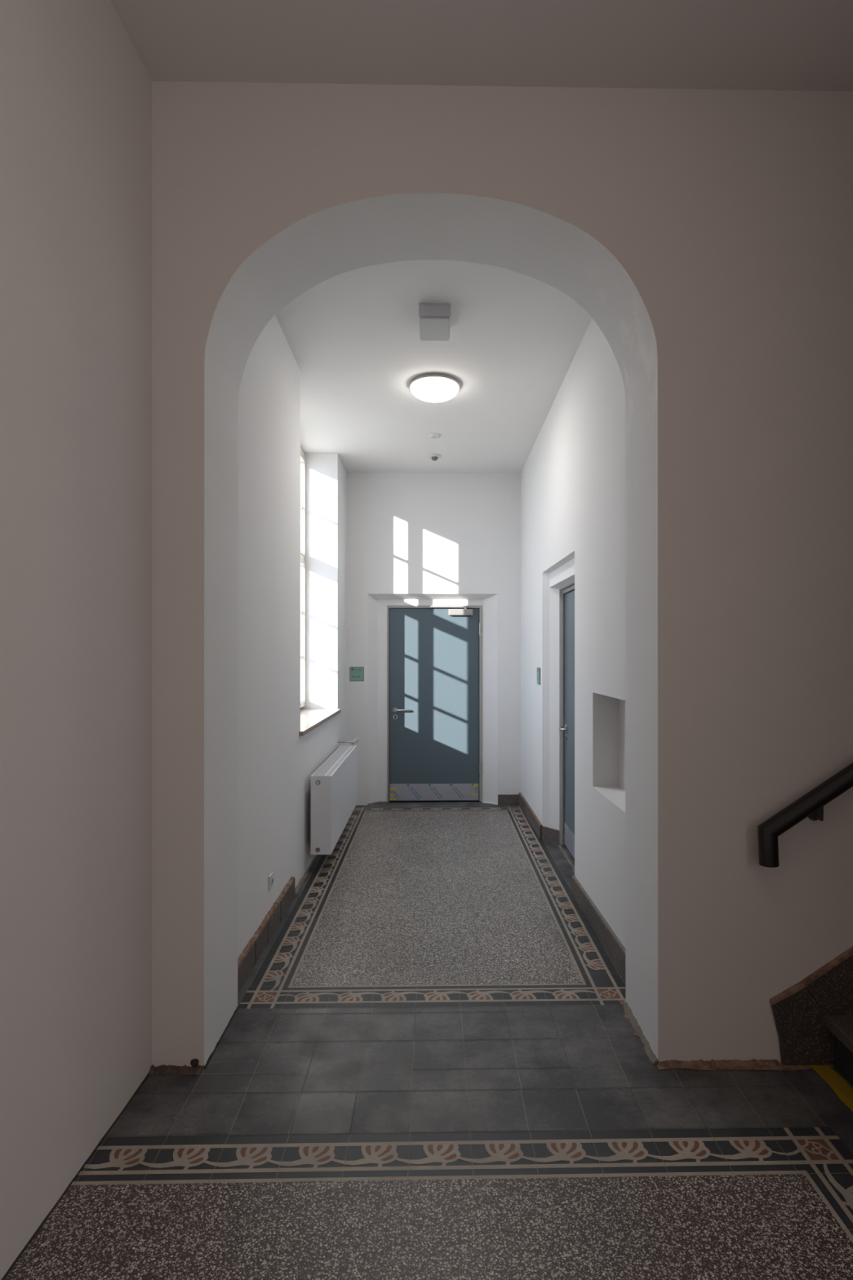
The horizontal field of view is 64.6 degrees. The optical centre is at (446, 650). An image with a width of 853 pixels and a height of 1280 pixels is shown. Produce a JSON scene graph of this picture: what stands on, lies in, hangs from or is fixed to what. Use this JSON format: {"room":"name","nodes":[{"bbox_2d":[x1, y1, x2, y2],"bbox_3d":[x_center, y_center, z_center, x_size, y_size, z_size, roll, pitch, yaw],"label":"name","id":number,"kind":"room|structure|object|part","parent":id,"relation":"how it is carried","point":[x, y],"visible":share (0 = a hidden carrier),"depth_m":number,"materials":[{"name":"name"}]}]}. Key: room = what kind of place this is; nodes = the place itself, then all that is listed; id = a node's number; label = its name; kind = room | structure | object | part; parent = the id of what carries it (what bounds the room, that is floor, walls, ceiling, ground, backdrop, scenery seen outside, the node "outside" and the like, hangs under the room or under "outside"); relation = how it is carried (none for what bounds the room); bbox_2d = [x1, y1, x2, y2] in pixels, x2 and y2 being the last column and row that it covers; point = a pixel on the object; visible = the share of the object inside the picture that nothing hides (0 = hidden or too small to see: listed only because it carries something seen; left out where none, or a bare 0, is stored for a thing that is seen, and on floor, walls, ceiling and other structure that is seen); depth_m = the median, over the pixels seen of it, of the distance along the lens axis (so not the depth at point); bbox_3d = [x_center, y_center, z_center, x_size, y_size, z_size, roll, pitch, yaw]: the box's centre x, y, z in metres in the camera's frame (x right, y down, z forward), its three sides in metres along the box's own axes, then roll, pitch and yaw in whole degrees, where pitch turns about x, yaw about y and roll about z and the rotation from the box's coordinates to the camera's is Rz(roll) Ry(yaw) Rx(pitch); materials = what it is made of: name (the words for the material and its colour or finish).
{"room":"school corridor","nodes":[
{"label":"school corridor","id":0,"kind":"room"},
{"bbox_2d":[0,0,151,1279],"bbox_3d":[-1.242,-0.370,0.080,0.313,3.950,5.005,0,0,-1],"label":"wall","id":1,"kind":"structure","parent":0,"point":[76,90],"depth_m":2.01,"materials":[{"name":"paint"}]},
{"bbox_2d":[0,1072,149,1279],"bbox_3d":[-1.135,1.601,0.532,0.007,0.007,4.106,0,0,0],"label":"trim","id":2,"kind":"structure","parent":1,"relation":"attached to","point":[148,1074],"depth_m":2.02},
{"bbox_2d":[237,315,346,959],"bbox_3d":[-1.218,-0.205,5.169,0.410,3.620,4.280,0,0,-1],"label":"wall","id":3,"kind":"structure","parent":0,"point":[276,765],"depth_m":4.05,"materials":[{"name":"white paint"}]},
{"bbox_2d":[237,875,294,994],"bbox_3d":[-0.994,1.536,3.725,0.024,0.138,1.365,0,0,-1],"label":"baseboard","id":4,"kind":"structure","parent":3,"relation":"attached to","point":[250,955],"depth_m":3.62,"materials":[{"name":"stone"}]},
{"bbox_2d":[268,871,273,890],"bbox_3d":[-1.000,1.313,3.845,0.014,0.080,0.080,0,0,-1],"label":"wall socket","id":5,"kind":"object","parent":3,"relation":"attached to","point":[271,876],"visible":1,"depth_m":3.82,"materials":[{"name":"white plastic"}]},
{"bbox_2d":[293,872,307,897],"bbox_3d":[-1.004,1.595,4.608,0.027,0.019,0.450,0,0,-1],"label":"trim","id":6,"kind":"structure","parent":3,"relation":"attached to","point":[298,886],"depth_m":4.62,"materials":[{"name":"grey stone"}]},
{"bbox_2d":[305,854,317,873],"bbox_3d":[-1.026,1.599,5.923,0.014,0.011,2.180,0,0,-1],"label":"trim","id":7,"kind":"structure","parent":3,"relation":"attached to","point":[316,855],"depth_m":5.07,"materials":[{"name":"grey stone"}]},
{"bbox_2d":[298,447,341,736],"bbox_3d":[-1.232,-0.647,5.539,0.475,2.465,1.810,0,0,-1],"label":"window","id":8,"kind":"structure","parent":3,"relation":"in","point":[310,719],"depth_m":6.36,"materials":[{"name":"beige paint"}]},
{"bbox_3d":[-1.372,-1.350,6.071,0.075,0.910,0.623,0,0,-1],"label":"sash","id":9,"kind":"part","parent":8,"relation":"part of","materials":[{"name":"beige paint"}]},
{"bbox_3d":[-1.372,-0.172,6.071,0.075,1.315,0.623,0,0,-1],"label":"sash","id":10,"kind":"part","parent":8,"relation":"part of","materials":[{"name":"beige paint"}]},
{"bbox_3d":[-1.200,0.570,5.539,0.409,0.030,1.810,0,0,-1],"label":"sill","id":11,"kind":"part","parent":8,"relation":"part of","materials":[{"name":"beige stone"}]},
{"bbox_2d":[309,737,359,854],"bbox_3d":[-0.925,1.140,5.640,0.213,0.640,1.639,0,0,-1],"label":"radiator","id":12,"kind":"object","parent":3,"relation":"attached to","point":[333,785],"visible":1,"depth_m":5.01,"materials":[{"name":"metal"}]},
{"bbox_3d":[-0.901,1.181,4.832,0.146,0.559,0.004,0,0,-1],"label":"panel","id":13,"kind":"part","parent":12,"relation":"part of","materials":[{"name":"metal"}]},
{"bbox_2d":[310,745,356,777],"bbox_3d":[-0.915,0.902,5.619,0.150,0.010,1.582,0,0,-1],"label":"grille","id":14,"kind":"object","parent":12,"relation":"attached to","point":[336,761],"depth_m":5.45,"materials":[{"name":"metal"}]},
{"bbox_3d":[-0.847,1.183,5.621,0.012,0.547,1.572,0,0,-1],"label":"panel","id":15,"kind":"part","parent":12,"relation":"part of","materials":[{"name":"metal"}]},
{"bbox_2d":[4,800,852,1279],"bbox_3d":[1.506,1.664,2.542,5.897,0.122,9.830,0,0,-1],"label":"floor","id":16,"kind":"structure","parent":0,"point":[433,1065],"depth_m":2.31,"materials":[{"name":"tile"}]},
{"bbox_2d":[769,946,852,1085],"bbox_3d":[2.540,0.659,1.923,2.538,1.892,1.455,0,0,-1],"label":"staircase","id":17,"kind":"structure","parent":16,"relation":"on","point":[813,1017],"depth_m":2.61,"materials":[{"name":"stone"}]},
{"bbox_2d":[809,1064,852,1111],"bbox_3d":[1.456,1.602,1.891,0.080,0.004,1.430,0,0,-1],"label":"tape","id":18,"kind":"object","parent":16,"relation":"on","point":[841,1087],"visible":1,"depth_m":2.50,"materials":[{"name":"yellow plastic"}]},
{"bbox_2d":[275,259,591,473],"bbox_3d":[-0.074,-2.025,5.215,2.760,0.364,4.330,0,0,-1],"label":"ceiling","id":19,"kind":"structure","parent":0,"point":[353,337],"depth_m":4.55,"materials":[{"name":"paint"}]},
{"bbox_2d":[408,373,460,402],"bbox_3d":[-0.088,-1.887,4.899,0.372,0.113,0.372,0,0,29],"label":"ceiling lamp","id":20,"kind":"object","parent":19,"relation":"attached to","point":[428,387],"visible":1,"depth_m":4.79,"materials":[{"name":"white glass"}]},
{"bbox_2d":[418,303,450,341],"bbox_3d":[-0.071,-1.929,3.966,0.182,0.096,0.265,0,0,-1],"label":"emergency light","id":21,"kind":"object","parent":19,"relation":"attached to","point":[434,319],"visible":1,"depth_m":3.88,"materials":[{"name":"white plastic"}]},
{"bbox_2d":[419,316,449,341],"bbox_3d":[-0.071,-1.892,3.966,0.168,0.012,0.254,0,-2,-1],"label":"diffuser","id":22,"kind":"object","parent":21,"relation":"attached to","point":[431,328],"depth_m":3.95,"materials":[{"name":"white plastic"}]},
{"bbox_2d":[428,453,440,460],"bbox_3d":[-0.117,-1.854,6.479,0.120,0.051,0.120,0,0,-5],"label":"smoke detector","id":23,"kind":"object","parent":19,"relation":"attached to","point":[434,456],"visible":1,"depth_m":6.45,"materials":[{"name":"white plastic"}]},
{"bbox_2d":[429,433,439,439],"bbox_3d":[-0.107,-1.886,5.929,0.094,0.028,0.094,0,0,3],"label":"sensor","id":24,"kind":"object","parent":19,"relation":"attached to","point":[434,436],"visible":1,"depth_m":5.91,"materials":[{"name":"white plastic"}]},
{"bbox_2d":[346,472,520,804],"bbox_3d":[0.085,-0.170,7.218,2.270,3.550,0.370,0,0,-1],"label":"wall","id":25,"kind":"structure","parent":0,"point":[445,539],"depth_m":7.04,"materials":[{"name":"white paint"}]},
{"bbox_2d":[349,666,364,680],"bbox_3d":[-0.936,0.240,7.009,0.147,0.147,0.010,0,0,-1],"label":"wall sign","id":26,"kind":"object","parent":25,"relation":"attached to","point":[356,673],"visible":1,"depth_m":7.01,"materials":[{"name":"green plastic"}]},
{"bbox_2d":[367,801,386,804],"bbox_3d":[-0.742,1.598,7.099,0.233,0.013,0.064,0,0,-34],"label":"trim","id":27,"kind":"structure","parent":25,"relation":"attached to","point":[375,802],"depth_m":7.10,"materials":[{"name":"grey stone"}]},
{"bbox_2d":[386,604,482,801],"bbox_3d":[-0.129,0.558,7.158,1.006,2.082,0.140,0,0,-1],"label":"door","id":28,"kind":"structure","parent":25,"relation":"in","point":[434,652],"depth_m":7.16,"materials":[{"name":"blue paint"}]},
{"bbox_3d":[-0.475,0.624,7.113,0.159,0.018,0.062,0,0,-1],"label":"lever","id":29,"kind":"part","parent":28,"relation":"part of","materials":[{"name":"metal"}]},
{"bbox_3d":[-0.134,1.498,7.156,0.944,0.178,0.003,0,0,-1],"label":"kick plate","id":30,"kind":"part","parent":28,"relation":"part of","materials":[{"name":"metal"}]},
{"bbox_2d":[390,783,478,799],"bbox_3d":[-0.135,1.495,7.154,0.939,0.166,0.001,0,0,-1],"label":"kick plate","id":31,"kind":"object","parent":28,"relation":"attached to","point":[397,791],"depth_m":7.15,"materials":[{"name":"silver metal"}]},
{"bbox_3d":[0.024,-0.459,7.133,0.421,0.040,0.026,0,0,-1],"label":"closer arm","id":32,"kind":"part","parent":28,"relation":"part of","materials":[{"name":"silver metal"}]},
{"bbox_2d":[497,794,519,804],"bbox_3d":[0.643,1.552,7.033,0.220,0.105,0.020,0,0,-1],"label":"baseboard","id":33,"kind":"structure","parent":25,"relation":"attached to","point":[503,799],"depth_m":7.02,"materials":[{"name":"stone"}]},
{"bbox_2d":[110,0,852,91],"bbox_3d":[1.574,-2.255,0.131,5.847,0.140,5.005,0,0,-1],"label":"ceiling","id":34,"kind":"structure","parent":0,"point":[766,45],"depth_m":2.42,"materials":[{"name":"paint"}]},
{"bbox_2d":[151,80,852,1066],"bbox_3d":[1.449,-0.370,2.854,6.000,3.950,0.445,0,0,-1],"label":"wall","id":35,"kind":"structure","parent":0,"point":[707,234],"depth_m":2.62,"materials":[{"name":"paint"}]},
{"bbox_2d":[148,1064,204,1075],"bbox_3d":[-1.031,1.595,2.567,0.200,0.020,0.039,0,0,-1],"label":"trim","id":36,"kind":"structure","parent":35,"relation":"attached to","point":[162,1069],"depth_m":2.57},
{"bbox_2d":[190,1058,199,1066],"bbox_3d":[-0.967,1.579,2.587,0.034,0.033,0.016,0,0,-1],"label":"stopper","id":37,"kind":"structure","parent":35,"relation":"attached to","point":[194,1062],"depth_m":2.58,"materials":[{"name":"black rubber"}]},
{"bbox_2d":[204,1005,238,1068],"bbox_3d":[-0.933,1.599,2.811,0.009,0.011,0.445,0,0,-1],"label":"trim","id":38,"kind":"structure","parent":35,"relation":"attached to","point":[237,1008],"depth_m":2.78,"materials":[{"name":"black stone"}]},
{"bbox_2d":[622,1002,657,1063],"bbox_3d":[0.805,1.593,2.832,0.025,0.024,0.425,0,0,-1],"label":"trim","id":39,"kind":"structure","parent":35,"relation":"attached to","point":[652,1057],"depth_m":2.81,"materials":[{"name":"stone"}]},
{"bbox_2d":[657,1058,780,1066],"bbox_3d":[1.057,1.596,2.611,0.472,0.018,0.028,0,0,-1],"label":"trim","id":40,"kind":"structure","parent":35,"relation":"attached to","point":[700,1062],"depth_m":2.61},
{"bbox_2d":[757,762,852,867],"bbox_3d":[2.276,0.029,2.592,2.193,1.564,0.110,0,0,-1],"label":"handrail","id":41,"kind":"object","parent":35,"relation":"attached to","point":[811,805],"visible":1,"depth_m":2.53,"materials":[{"name":"metal"}]},
{"bbox_2d":[520,318,625,947],"bbox_3d":[1.031,-0.205,5.209,0.450,3.620,4.280,0,0,-1],"label":"wall","id":42,"kind":"structure","parent":0,"point":[573,474],"depth_m":4.25,"materials":[{"name":"white paint"}]},
{"bbox_2d":[518,792,542,839],"bbox_3d":[0.781,1.542,6.385,0.022,0.126,1.320,0,0,-2],"label":"baseboard","id":43,"kind":"structure","parent":42,"relation":"attached to","point":[527,811],"depth_m":6.21,"materials":[{"name":"stone"}]},
{"bbox_2d":[537,666,540,684],"bbox_3d":[0.802,0.218,5.890,0.010,0.147,0.147,0,0,-1],"label":"wall sign","id":44,"kind":"object","parent":42,"relation":"attached to","point":[538,668],"visible":1,"depth_m":5.86,"materials":[{"name":"green plastic"}]},
{"bbox_2d":[542,826,559,844],"bbox_3d":[0.869,1.546,5.654,0.014,0.118,0.196,0,0,-40],"label":"baseboard","id":45,"kind":"structure","parent":42,"relation":"attached to","point":[548,834],"depth_m":5.65,"materials":[{"name":"stone"}]},
{"bbox_2d":[558,585,574,857],"bbox_3d":[0.981,0.550,5.084,0.140,2.098,0.976,0,0,-1],"label":"door","id":46,"kind":"structure","parent":42,"relation":"in","point":[567,728],"depth_m":5.40,"materials":[{"name":"blue paint"}]},
{"bbox_3d":[0.936,0.624,5.415,0.062,0.018,0.159,0,0,-1],"label":"lever","id":47,"kind":"part","parent":46,"relation":"part of","materials":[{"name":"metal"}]},
{"bbox_3d":[0.979,1.498,5.088,0.003,0.178,0.914,0,0,-1],"label":"kick plate","id":48,"kind":"part","parent":46,"relation":"part of","materials":[{"name":"metal"}]},
{"bbox_2d":[571,875,625,982],"bbox_3d":[0.857,1.534,3.773,0.022,0.141,1.395,0,0,-2],"label":"baseboard","id":49,"kind":"structure","parent":42,"relation":"attached to","point":[613,946],"depth_m":3.71,"materials":[{"name":"stone"}]}
]}

